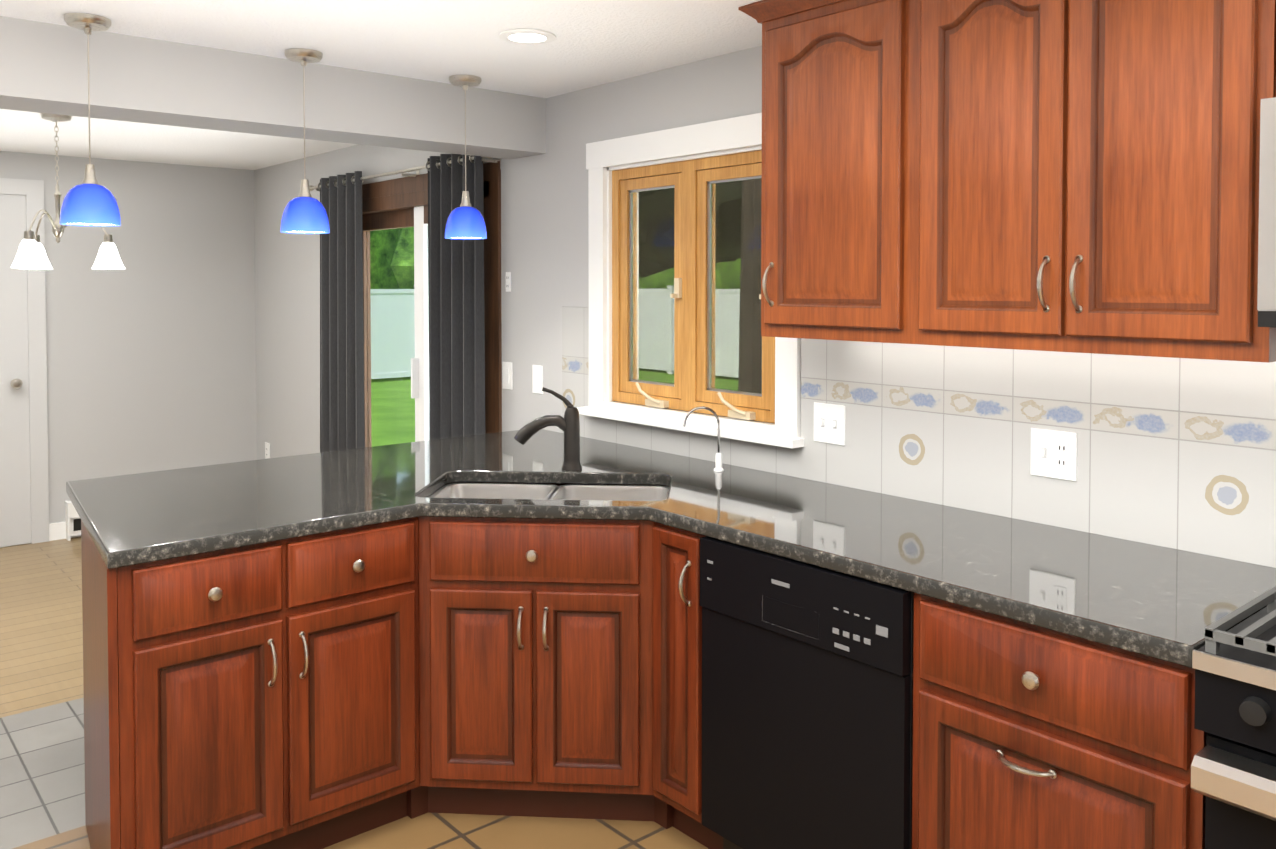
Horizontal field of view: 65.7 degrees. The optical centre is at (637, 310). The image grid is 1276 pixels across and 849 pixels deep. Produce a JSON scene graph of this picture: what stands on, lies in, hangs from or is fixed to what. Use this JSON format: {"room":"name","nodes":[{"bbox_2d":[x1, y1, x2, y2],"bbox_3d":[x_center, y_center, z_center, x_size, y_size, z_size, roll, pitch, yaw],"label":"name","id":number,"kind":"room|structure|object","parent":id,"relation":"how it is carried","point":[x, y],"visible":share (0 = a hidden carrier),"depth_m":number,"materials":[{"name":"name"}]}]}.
{"room":"kitchen","nodes":[
{"label":"kitchen","id":0,"kind":"room"},
{"bbox_2d":[0,151,256,547],"bbox_3d":[-4.309,0.236,5.250,4.460,2.286,0.160,-1,2,-41],"label":"wall","id":1,"kind":"structure","parent":0,"point":[151,355],"depth_m":6.21,"materials":[{"name":"grey paint"}]},
{"bbox_2d":[0,178,48,546],"bbox_3d":[-3.850,0.308,5.485,1.000,2.130,0.086,-1,2,-41],"label":"door","id":2,"kind":"structure","parent":1,"relation":"attached to","point":[24,505],"depth_m":5.76,"materials":[{"name":"white wood"}]},
{"bbox_2d":[49,522,80,540],"bbox_3d":[-3.045,1.304,6.254,1.190,0.100,0.014,-1,2,-41],"label":"baseboard","id":3,"kind":"structure","parent":1,"relation":"attached to","point":[57,531],"depth_m":5.88,"materials":[{"name":"white wood"}]},
{"bbox_2d":[65,501,80,540],"bbox_3d":[-2.989,1.242,6.256,1.104,0.225,0.080,-1,2,-41],"label":"baseboard heater","id":4,"kind":"object","parent":1,"relation":"attached to","point":[73,522],"visible":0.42,"depth_m":5.90,"materials":[{"name":"white metal"}]},
{"bbox_2d":[0,536,708,848],"bbox_3d":[-1.317,1.527,1.814,4.460,0.120,9.320,-1,2,-41],"label":"floor","id":5,"kind":"structure","parent":0,"point":[41,643],"depth_m":3.17,"materials":[{"name":"beige tile"}]},
{"bbox_2d":[81,482,669,848],"bbox_3d":[-0.558,1.002,2.908,1.840,0.874,1.085,-1,2,-41],"label":"base cabinet","id":6,"kind":"object","parent":5,"relation":"on","point":[319,690],"depth_m":2.65,"materials":[{"name":"brown wood"}]},
{"bbox_2d":[66,457,409,568],"bbox_3d":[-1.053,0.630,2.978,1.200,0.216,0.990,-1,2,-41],"label":"countertop","id":7,"kind":"structure","parent":6,"relation":"on","point":[139,518],"depth_m":2.67,"materials":[{"name":"stone"}]},
{"bbox_2d":[282,387,1275,667],"bbox_3d":[0.068,0.502,2.748,1.102,0.484,2.797,-1,2,-41],"label":"countertop","id":8,"kind":"structure","parent":6,"relation":"on","point":[1162,603],"depth_m":2.47,"materials":[{"name":"stone"}]},
{"bbox_2d":[514,387,581,470],"bbox_3d":[-0.291,0.382,3.225,0.187,0.268,0.159,-1,2,-41],"label":"faucet","id":9,"kind":"object","parent":8,"relation":"on","point":[570,424],"depth_m":3.21,"materials":[{"name":"grey metal"}]},
{"bbox_2d":[428,483,669,500],"bbox_3d":[-0.266,0.650,2.977,0.761,0.176,0.761,-1,2,-41],"label":"sink","id":10,"kind":"object","parent":8,"relation":"in","point":[627,491],"depth_m":3.15,"materials":[{"name":"silver metal"}]},
{"bbox_2d":[683,406,723,471],"bbox_3d":[0.214,0.412,3.193,0.107,0.209,0.093,-1,2,-41],"label":"faucet","id":11,"kind":"object","parent":8,"relation":"on","point":[718,457],"depth_m":3.19,"materials":[{"name":"white metal"}]},
{"bbox_2d":[645,521,722,848],"bbox_3d":[0.324,1.005,2.815,0.610,0.874,0.206,-1,2,-41],"label":"base cabinet","id":12,"kind":"object","parent":5,"relation":"on","point":[673,610],"depth_m":2.63,"materials":[{"name":"brown wood"}]},
{"bbox_2d":[700,536,913,848],"bbox_3d":[0.581,1.014,2.493,0.601,0.872,0.608,-1,2,-41],"label":"dishwasher","id":13,"kind":"object","parent":5,"relation":"on","point":[807,706],"visible":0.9,"depth_m":2.28,"materials":[{"name":"black"}]},
{"bbox_2d":[912,593,1207,848],"bbox_3d":[0.976,1.024,2.057,0.614,0.874,0.561,-1,2,-41],"label":"base cabinet","id":14,"kind":"object","parent":5,"relation":"on","point":[1026,736],"depth_m":1.84,"materials":[{"name":"brown wood"}]},
{"bbox_2d":[1191,586,1275,848],"bbox_3d":[1.390,0.979,1.535,0.703,0.990,0.762,-1,2,-41],"label":"range","id":15,"kind":"object","parent":5,"relation":"on","point":[1233,772],"visible":1,"depth_m":1.57,"materials":[{"name":"black metal"}]},
{"bbox_2d":[0,0,761,169],"bbox_3d":[-1.257,-0.879,1.805,4.620,0.120,9.320,-1,2,-41],"label":"ceiling","id":16,"kind":"structure","parent":0,"point":[596,43],"depth_m":3.13,"materials":[{"name":"white paint"}]},
{"bbox_2d":[11,113,124,268],"bbox_3d":[-2.621,-0.540,4.511,0.472,0.694,0.477,-1,2,-41],"label":"chandelier","id":17,"kind":"object","parent":16,"relation":"hanging from","point":[31,253],"visible":0.94,"depth_m":4.47,"materials":[{"name":"white glass"}]},
{"bbox_2d":[60,13,120,225],"bbox_3d":[-1.590,-0.548,2.866,0.156,0.595,0.156,-1,2,-41],"label":"pendant light","id":18,"kind":"object","parent":16,"relation":"hanging from","point":[89,201],"visible":1,"depth_m":2.83,"materials":[{"name":"blue glass"}]},
{"bbox_2d":[0,16,545,158],"bbox_3d":[-2.093,-0.731,2.778,4.300,0.226,0.260,-1,2,-41],"label":"soffit","id":19,"kind":"structure","parent":16,"relation":"attached to","point":[43,67],"depth_m":3.31,"materials":[{"name":"grey paint"}]},
{"bbox_2d":[280,48,329,233],"bbox_3d":[-1.107,-0.558,3.283,0.156,0.595,0.156,-1,2,-41],"label":"pendant light","id":20,"kind":"object","parent":16,"relation":"hanging from","point":[304,212],"visible":1,"depth_m":3.24,"materials":[{"name":"blue glass"}]},
{"bbox_2d":[445,75,486,238],"bbox_3d":[-0.642,-0.569,3.684,0.156,0.595,0.156,-1,2,-41],"label":"pendant light","id":21,"kind":"object","parent":16,"relation":"hanging from","point":[465,219],"visible":1,"depth_m":3.64,"materials":[{"name":"blue glass"}]},
{"bbox_2d":[499,29,555,44],"bbox_3d":[-0.342,-0.846,3.058,0.176,0.009,0.176,-1,2,-41],"label":"recessed light","id":22,"kind":"object","parent":16,"relation":"in","point":[527,36],"visible":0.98,"depth_m":3.04,"materials":[{"name":"white"}]},
{"bbox_2d":[254,45,1273,567],"bbox_3d":[0.432,0.286,3.292,0.160,2.286,9.320,-1,2,-41],"label":"wall","id":23,"kind":"structure","parent":0,"point":[544,237],"depth_m":4.21,"materials":[{"name":"grey paint"}]},
{"bbox_2d":[265,442,269,458],"bbox_3d":[-2.441,0.927,6.510,0.008,0.118,0.072,-1,2,-41],"label":"outlet","id":24,"kind":"object","parent":23,"relation":"attached to","point":[267,450],"visible":0.98,"depth_m":6.50,"materials":[{"name":"white plastic"}]},
{"bbox_2d":[309,154,500,452],"bbox_3d":[-1.244,0.310,5.017,0.125,2.080,1.960,-1,2,-41],"label":"curtains","id":25,"kind":"object","parent":23,"relation":"attached to","point":[456,341],"visible":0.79,"depth_m":4.61,"materials":[{"name":"black fabric"}]},
{"bbox_2d":[362,161,501,446],"bbox_3d":[-1.125,0.355,5.042,0.135,2.060,1.700,-1,2,-41],"label":"sliding door","id":26,"kind":"structure","parent":23,"relation":"attached to","point":[395,203],"depth_m":4.94,"materials":[{"name":"brown wood"}]},
{"bbox_2d":[502,362,512,389],"bbox_3d":[-0.573,0.283,4.328,0.008,0.118,0.072,-1,2,-41],"label":"switch plate","id":27,"kind":"object","parent":23,"relation":"attached to","point":[507,375],"visible":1,"depth_m":4.32,"materials":[{"name":"white plastic"}]},
{"bbox_2d":[506,272,510,291],"bbox_3d":[-0.566,-0.127,4.310,0.008,0.085,0.035,-1,2,-41],"label":"switch plate","id":28,"kind":"object","parent":23,"relation":"attached to","point":[508,281],"visible":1,"depth_m":4.30,"materials":[{"name":"white plastic"}]},
{"bbox_2d":[532,365,542,393],"bbox_3d":[-0.422,0.287,4.154,0.008,0.118,0.072,-1,2,-41],"label":"switch plate","id":29,"kind":"object","parent":23,"relation":"attached to","point":[537,378],"visible":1,"depth_m":4.15,"materials":[{"name":"white plastic"}]},
{"bbox_2d":[577,113,803,448],"bbox_3d":[0.169,-0.115,3.471,0.140,1.050,1.090,-1,2,-41],"label":"window","id":30,"kind":"structure","parent":23,"relation":"in","point":[693,183],"depth_m":3.48,"materials":[{"name":"brown wood"}]},
{"bbox_2d":[738,0,905,343],"bbox_3d":[0.595,-0.384,2.673,0.374,0.913,0.536,-1,2,-41],"label":"upper cabinet","id":31,"kind":"object","parent":23,"relation":"attached to","point":[833,187],"depth_m":2.54,"materials":[{"name":"brown wood"}]},
{"bbox_2d":[562,306,1275,567],"bbox_3d":[1.208,0.283,2.264,0.008,0.514,4.630,-1,2,-41],"label":"tile backsplash","id":32,"kind":"structure","parent":23,"relation":"attached to","point":[1177,453],"depth_m":2.49,"materials":[{"name":"white tile"}]},
{"bbox_2d":[814,402,845,444],"bbox_3d":[0.575,0.340,2.983,0.012,0.118,0.116,-1,2,-41],"label":"light switch","id":33,"kind":"object","parent":32,"relation":"attached to","point":[829,423],"visible":1,"depth_m":2.98,"materials":[{"name":"white plastic"}]},
{"bbox_2d":[1031,428,1076,480],"bbox_3d":[1.030,0.356,2.456,0.012,0.118,0.116,-1,2,-41],"label":"outlet","id":34,"kind":"object","parent":32,"relation":"attached to","point":[1053,453],"visible":1,"depth_m":2.45,"materials":[{"name":"white plastic"}]},
{"bbox_2d":[902,0,1273,362],"bbox_3d":[1.019,-0.372,2.183,0.374,0.913,0.760,-1,2,-41],"label":"upper cabinet","id":35,"kind":"object","parent":23,"relation":"attached to","point":[1078,176],"depth_m":2.04,"materials":[{"name":"brown wood"}]},
{"bbox_2d":[1270,0,1275,361],"bbox_3d":[1.515,-0.357,1.608,0.374,0.913,0.760,-1,2,-41],"label":"upper cabinet","id":36,"kind":"object","parent":23,"relation":"attached to","point":[1272,329],"depth_m":1.82,"materials":[{"name":"brown wood"}]},
{"bbox_2d":[1257,97,1275,326],"bbox_3d":[1.485,-0.168,1.586,0.453,0.402,0.759,-1,2,-41],"label":"over-the-range microwave","id":37,"kind":"object","parent":36,"relation":"attached to","point":[1266,302],"visible":1,"depth_m":1.74,"materials":[{"name":"silver metal"}]},
{"label":"outside","id":38,"kind":"structure","parent":0,"visible":0},
{"bbox_2d":[371,368,737,446],"bbox_3d":[14.005,1.402,22.037,44.840,0.300,75.000,-1,2,-41],"label":"lawn","id":39,"kind":"structure","parent":38,"point":[402,435],"depth_m":14.61,"materials":[{"name":"green plant"}]},
{"bbox_2d":[370,227,413,288],"bbox_3d":[-6.576,-1.139,19.911,16.526,6.362,3.337,-1,2,-41],"label":"hedge","id":40,"kind":"object","parent":39,"relation":"on","point":[394,262],"depth_m":19.72,"materials":[{"name":"green plant"}]},
{"bbox_2d":[370,289,414,378],"bbox_3d":[-5.934,0.451,17.752,13.560,1.820,0.160,-1,2,-41],"label":"fence","id":41,"kind":"object","parent":39,"relation":"on","point":[400,367],"depth_m":18.82,"materials":[{"name":"white plastic"}]},
{"bbox_2d":[639,285,739,376],"bbox_3d":[10.015,0.661,9.525,0.160,1.820,33.460,-1,2,-41],"label":"fence","id":42,"kind":"object","parent":39,"relation":"on","point":[670,328],"depth_m":20.28,"materials":[{"name":"white plastic"}]},
{"bbox_2d":[639,258,740,288],"bbox_3d":[10.465,-0.891,12.302,3.793,5.724,36.071,-1,2,-41],"label":"hedge","id":43,"kind":"object","parent":39,"relation":"on","point":[718,281],"depth_m":20.42,"materials":[{"name":"green plant"}]},
{"bbox_2d":[639,179,761,392],"bbox_3d":[0.772,-1.526,9.404,4.660,6.198,4.777,-1,2,-41],"label":"tree","id":44,"kind":"object","parent":39,"relation":"on","point":[716,238],"depth_m":8.14,"materials":[{"name":"green plant"}]}
]}

